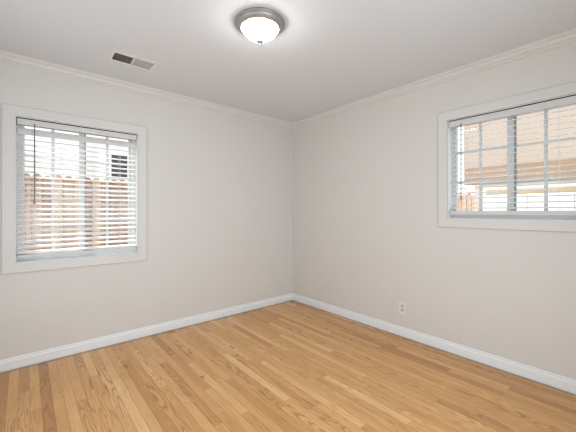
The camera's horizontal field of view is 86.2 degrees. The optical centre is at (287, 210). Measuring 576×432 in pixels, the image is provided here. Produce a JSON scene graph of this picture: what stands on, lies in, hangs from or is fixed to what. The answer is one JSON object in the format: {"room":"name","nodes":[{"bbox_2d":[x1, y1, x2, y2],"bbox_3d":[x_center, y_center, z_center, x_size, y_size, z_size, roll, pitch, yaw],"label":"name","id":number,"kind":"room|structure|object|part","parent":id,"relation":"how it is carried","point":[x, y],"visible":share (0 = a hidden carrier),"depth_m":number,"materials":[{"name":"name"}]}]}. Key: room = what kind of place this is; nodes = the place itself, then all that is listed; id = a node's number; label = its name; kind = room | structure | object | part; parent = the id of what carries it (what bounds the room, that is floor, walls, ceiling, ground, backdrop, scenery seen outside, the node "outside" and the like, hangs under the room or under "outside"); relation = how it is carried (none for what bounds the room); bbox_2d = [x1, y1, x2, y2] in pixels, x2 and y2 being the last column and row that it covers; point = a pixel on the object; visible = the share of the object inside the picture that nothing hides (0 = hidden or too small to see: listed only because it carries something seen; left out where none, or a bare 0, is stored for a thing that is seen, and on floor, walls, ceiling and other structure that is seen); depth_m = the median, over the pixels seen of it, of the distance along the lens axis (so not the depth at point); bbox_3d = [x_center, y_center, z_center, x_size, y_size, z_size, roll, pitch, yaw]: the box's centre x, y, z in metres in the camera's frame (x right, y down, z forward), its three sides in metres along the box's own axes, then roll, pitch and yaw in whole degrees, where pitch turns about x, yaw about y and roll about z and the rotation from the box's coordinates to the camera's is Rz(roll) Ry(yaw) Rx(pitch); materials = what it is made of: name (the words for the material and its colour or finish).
{"room":"empty bedroom","nodes":[
{"label":"empty bedroom","id":0,"kind":"room"},
{"bbox_2d":[0,62,291,373],"bbox_3d":[-1.263,0.022,3.231,3.640,2.660,0.140,0,0,-40],"label":"wall","id":1,"kind":"structure","parent":0,"point":[219,185],"depth_m":3.19,"materials":[{"name":"white paint"}]},
{"bbox_2d":[2,103,146,273],"bbox_3d":[-1.833,-0.169,2.740,1.040,1.302,0.168,0,0,-40],"label":"window","id":2,"kind":"structure","parent":1,"relation":"in","point":[11,263],"depth_m":2.62,"materials":[{"name":"white paint"}]},
{"bbox_3d":[-2.151,-0.169,2.372,0.078,1.302,0.018,0,0,-40],"label":"casing","id":3,"kind":"part","parent":2,"relation":"part of","materials":[{"name":"grey paint"}]},
{"bbox_3d":[-1.997,-0.179,2.635,0.430,1.099,0.028,0,0,-40],"label":"sash","id":4,"kind":"part","parent":2,"relation":"part of","materials":[{"name":"white plastic"}]},
{"bbox_3d":[-1.784,-0.781,2.683,1.040,0.078,0.018,0,0,-40],"label":"casing","id":5,"kind":"part","parent":2,"relation":"part of","materials":[{"name":"grey paint"}]},
{"bbox_3d":[-1.784,0.443,2.683,1.040,0.078,0.018,0,0,-40],"label":"casing","id":6,"kind":"part","parent":2,"relation":"part of","materials":[{"name":"grey paint"}]},
{"bbox_3d":[-1.861,-0.169,2.774,0.876,1.138,0.080,0,0,-40],"label":"frame","id":7,"kind":"part","parent":2,"relation":"part of","materials":[{"name":"white plastic"}]},
{"bbox_2d":[16,117,136,257],"bbox_3d":[-1.806,-0.183,2.709,0.875,1.110,0.076,0,0,-40],"label":"blind","id":8,"kind":"object","parent":2,"relation":"attached to","point":[19,121],"visible":1,"depth_m":2.66,"materials":[{"name":"white vinyl"}]},
{"bbox_3d":[-1.810,0.361,2.713,0.860,0.022,0.050,0,0,-40],"label":"rail","id":9,"kind":"part","parent":8,"relation":"part of","materials":[{"name":"grey plastic"}]},
{"bbox_3d":[-1.835,0.407,2.743,0.876,0.014,0.142,0,0,-40],"label":"sill","id":10,"kind":"part","parent":2,"relation":"part of","materials":[{"name":"white"}]},
{"bbox_3d":[-1.721,-0.179,2.914,0.420,1.099,0.028,0,0,-40],"label":"sash","id":11,"kind":"part","parent":2,"relation":"part of","materials":[{"name":"white plastic"}]},
{"bbox_3d":[-1.418,-0.169,2.995,0.078,1.302,0.018,0,0,-40],"label":"casing","id":12,"kind":"part","parent":2,"relation":"part of","materials":[{"name":"grey paint"}]},
{"bbox_2d":[0,293,291,372],"bbox_3d":[-1.213,1.183,3.172,3.360,0.096,0.014,0,0,-40],"label":"baseboard","id":13,"kind":"structure","parent":1,"relation":"attached to","point":[7,364],"depth_m":2.90,"materials":[{"name":"white paint"}]},
{"bbox_2d":[0,50,291,128],"bbox_3d":[-1.202,-1.173,3.160,3.360,0.071,0.047,0,0,-40],"label":"trim","id":14,"kind":"structure","parent":1,"relation":"attached to","point":[5,57],"depth_m":2.88,"materials":[{"name":"white paint"}]},
{"bbox_2d":[0,301,575,431],"bbox_3d":[-0.085,1.292,1.831,3.340,0.120,3.480,0,0,-40],"label":"floor","id":15,"kind":"structure","parent":0,"point":[290,366],"depth_m":2.17,"materials":[{"name":"brown wood"}]},
{"bbox_2d":[0,0,575,121],"bbox_3d":[-0.083,-1.258,1.845,3.360,0.100,3.500,0,0,-40],"label":"ceiling","id":16,"kind":"structure","parent":0,"point":[327,55],"depth_m":2.18,"materials":[{"name":"white paint"}]},
{"bbox_2d":[107,49,158,71],"bbox_3d":[-1.246,-1.284,2.480,0.344,0.168,0.204,0,0,-40],"label":"ceiling vent","id":17,"kind":"object","parent":16,"relation":"in","point":[114,55],"visible":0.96,"depth_m":2.49,"materials":[{"name":"white metal"}]},
{"bbox_2d":[235,7,284,45],"bbox_3d":[-0.180,-1.136,1.980,0.322,0.144,0.322,0,0,-40],"label":"ceiling light","id":18,"kind":"object","parent":16,"relation":"attached to","point":[260,25],"visible":1,"depth_m":1.90,"materials":[{"name":"white glass"}]},
{"bbox_3d":[-0.180,-1.133,1.980,0.234,0.083,0.234,0,0,-40],"label":"lamp shade","id":19,"kind":"part","parent":18,"relation":"part of","materials":[{"name":"white glass"}]},
{"bbox_2d":[292,42,575,395],"bbox_3d":[1.295,0.022,2.926,0.140,2.660,3.640,0,0,-40],"label":"wall","id":20,"kind":"structure","parent":0,"point":[367,238],"depth_m":2.88,"materials":[{"name":"white paint"}]},
{"bbox_2d":[399,301,405,314],"bbox_3d":[1.119,0.951,3.017,0.009,0.118,0.072,0,0,-40],"label":"electrical outlet","id":21,"kind":"object","parent":20,"relation":"attached to","point":[402,306],"visible":1,"depth_m":3.01,"materials":[{"name":"white plastic"}]},
{"bbox_2d":[292,293,575,393],"bbox_3d":[1.191,1.183,2.929,0.014,0.096,3.500,0,0,-40],"label":"baseboard","id":22,"kind":"structure","parent":20,"relation":"attached to","point":[567,384],"depth_m":2.62,"materials":[{"name":"white paint"}]},
{"bbox_2d":[292,28,575,128],"bbox_3d":[1.178,-1.173,2.918,0.047,0.071,3.500,0,0,-40],"label":"trim","id":23,"kind":"structure","parent":20,"relation":"attached to","point":[567,37],"depth_m":2.61,"materials":[{"name":"white paint"}]},
{"bbox_2d":[438,81,575,231],"bbox_3d":[1.732,-0.363,2.406,0.168,1.010,1.026,0,0,-40],"label":"window","id":24,"kind":"structure","parent":20,"relation":"in","point":[445,142],"depth_m":2.42,"materials":[{"name":"white paint"}]},
{"bbox_3d":[1.367,-0.363,2.718,0.018,1.010,0.078,0,0,-40],"label":"casing","id":25,"kind":"part","parent":24,"relation":"part of","materials":[{"name":"grey paint"}]},
{"bbox_3d":[1.626,-0.373,2.571,0.028,0.807,0.433,0,0,-40],"label":"sash","id":26,"kind":"part","parent":24,"relation":"part of","materials":[{"name":"white plastic"}]},
{"bbox_3d":[1.675,-0.829,2.357,0.018,0.078,1.026,0,0,-40],"label":"casing","id":27,"kind":"part","parent":24,"relation":"part of","materials":[{"name":"grey paint"}]},
{"bbox_3d":[1.675,0.103,2.357,0.018,0.078,1.026,0,0,-40],"label":"casing","id":28,"kind":"part","parent":24,"relation":"part of","materials":[{"name":"grey paint"}]},
{"bbox_2d":[449,94,575,215],"bbox_3d":[1.700,-0.377,2.379,0.076,0.818,0.861,0,0,-40],"label":"blind","id":29,"kind":"object","parent":24,"relation":"attached to","point":[566,101],"visible":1,"depth_m":2.33,"materials":[{"name":"white vinyl plastic"},{"name":"painted aluminum"}]},
{"bbox_3d":[1.704,0.015,2.382,0.050,0.034,0.846,0,0,-40],"label":"rail","id":30,"kind":"part","parent":29,"relation":"part of","materials":[{"name":"grey plastic"}]},
{"bbox_3d":[1.898,-0.364,2.155,0.054,0.724,0.002,0,0,-40],"label":"ladder cord","id":31,"kind":"part","parent":29,"relation":"part of","materials":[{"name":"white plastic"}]},
{"bbox_3d":[1.765,-0.363,2.434,0.080,0.846,0.862,0,0,-40],"label":"frame","id":32,"kind":"part","parent":24,"relation":"part of","materials":[{"name":"white plastic"}]},
{"bbox_3d":[1.734,0.067,2.408,0.142,0.014,0.862,0,0,-40],"label":"sill","id":33,"kind":"part","parent":24,"relation":"part of","materials":[{"name":"white"}]},
{"label":"outside","id":34,"kind":"structure","parent":0,"visible":0},
{"bbox_3d":[-2.951,1.652,10.893,36.000,0.200,30.000,0,0,-40],"label":"ground","id":35,"kind":"structure","parent":34,"visible":0},
{"bbox_2d":[25,173,127,249],"bbox_3d":[-2.711,0.502,5.446,6.805,2.100,0.190,0,0,-40],"label":"wooden fence","id":36,"kind":"object","parent":35,"relation":"on","point":[26,174],"visible":0.12,"depth_m":4.77,"materials":[{"name":"brown wood"}]},
{"bbox_2d":[25,126,127,181],"bbox_3d":[-6.665,-0.983,8.390,10.900,5.070,3.800,0,0,-40],"label":"neighbor house","id":37,"kind":"structure","parent":35,"relation":"on","point":[30,137],"depth_m":7.57,"materials":[{"name":"white"}]},
{"bbox_3d":[-4.505,-1.203,8.229,0.380,0.590,0.012,0,0,-40],"label":"pane","id":38,"kind":"part","parent":37,"relation":"part of","materials":[{"name":"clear glass"}]},
{"bbox_2d":[458,192,474,210],"bbox_3d":[3.878,0.514,10.097,0.210,2.075,4.422,0,0,-40],"label":"wooden fence","id":39,"kind":"object","parent":35,"relation":"on","point":[463,195],"visible":0.02,"depth_m":8.66,"materials":[{"name":"brown wood"}]},
{"bbox_2d":[464,105,575,210],"bbox_3d":[7.714,-1.108,6.523,2.420,5.320,6.520,0,0,-40],"label":"neighboring building","id":40,"kind":"structure","parent":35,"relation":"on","point":[570,143],"depth_m":7.20,"materials":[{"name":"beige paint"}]},
{"bbox_3d":[4.943,0.432,8.013,0.110,2.240,0.120,0,0,-40],"label":"post","id":41,"kind":"part","parent":40,"relation":"part of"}
]}

